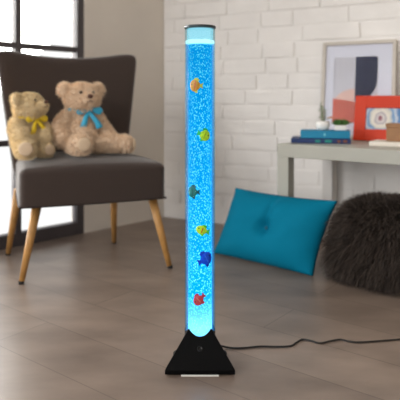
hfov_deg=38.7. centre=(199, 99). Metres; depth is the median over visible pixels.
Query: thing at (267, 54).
wall
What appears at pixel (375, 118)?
picture
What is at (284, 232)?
cushion
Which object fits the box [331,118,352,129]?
potted plant
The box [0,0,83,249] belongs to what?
window
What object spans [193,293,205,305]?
fish
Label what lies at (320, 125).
potted plant
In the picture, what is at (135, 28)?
wall
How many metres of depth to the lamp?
1.82 m
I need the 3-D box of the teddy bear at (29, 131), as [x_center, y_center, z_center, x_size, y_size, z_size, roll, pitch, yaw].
[-0.844,0.121,2.838,0.288,0.337,0.268,0,0,44]
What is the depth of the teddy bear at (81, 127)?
2.93 m
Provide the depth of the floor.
2.15 m
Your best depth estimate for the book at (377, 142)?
2.89 m
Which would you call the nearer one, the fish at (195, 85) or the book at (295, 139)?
the fish at (195, 85)
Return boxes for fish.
[188,185,199,198]
[190,78,202,92]
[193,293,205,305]
[196,225,209,235]
[197,128,209,140]
[197,251,211,266]
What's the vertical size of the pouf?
0.432 m
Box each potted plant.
[316,102,332,129]
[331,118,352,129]
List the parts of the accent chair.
leg, leg, backrest, seat, leg, leg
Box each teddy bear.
[6,91,54,160]
[50,81,135,156]
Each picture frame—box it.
[320,39,396,139]
[353,96,399,140]
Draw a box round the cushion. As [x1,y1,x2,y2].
[213,188,337,275]
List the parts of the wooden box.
lid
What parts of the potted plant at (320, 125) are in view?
pot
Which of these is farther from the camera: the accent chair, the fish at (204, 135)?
the accent chair
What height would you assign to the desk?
0.615 m
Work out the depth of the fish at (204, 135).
1.82 m
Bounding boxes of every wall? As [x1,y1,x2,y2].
[71,0,163,232]
[164,0,399,223]
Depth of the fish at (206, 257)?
1.82 m
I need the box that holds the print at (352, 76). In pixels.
[332,56,378,122]
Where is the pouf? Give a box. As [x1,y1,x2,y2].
[317,190,399,298]
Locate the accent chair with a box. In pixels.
[0,50,172,283]
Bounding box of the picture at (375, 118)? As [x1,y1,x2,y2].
[365,108,399,129]
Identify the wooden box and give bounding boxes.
[386,123,399,141]
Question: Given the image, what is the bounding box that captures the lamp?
[165,24,399,375]
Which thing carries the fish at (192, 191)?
in the lamp
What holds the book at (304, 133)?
on the book at (295, 139)
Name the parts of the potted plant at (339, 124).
pot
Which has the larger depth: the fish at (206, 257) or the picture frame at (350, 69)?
the picture frame at (350, 69)
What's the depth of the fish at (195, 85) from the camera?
1.82 m
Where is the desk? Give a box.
[277,140,399,238]
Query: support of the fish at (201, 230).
in the lamp
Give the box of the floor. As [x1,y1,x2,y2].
[0,217,399,399]
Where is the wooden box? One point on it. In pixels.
(392, 129)
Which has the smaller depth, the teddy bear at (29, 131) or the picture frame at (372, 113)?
the teddy bear at (29, 131)
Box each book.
[291,136,350,143]
[300,129,349,138]
[369,139,399,146]

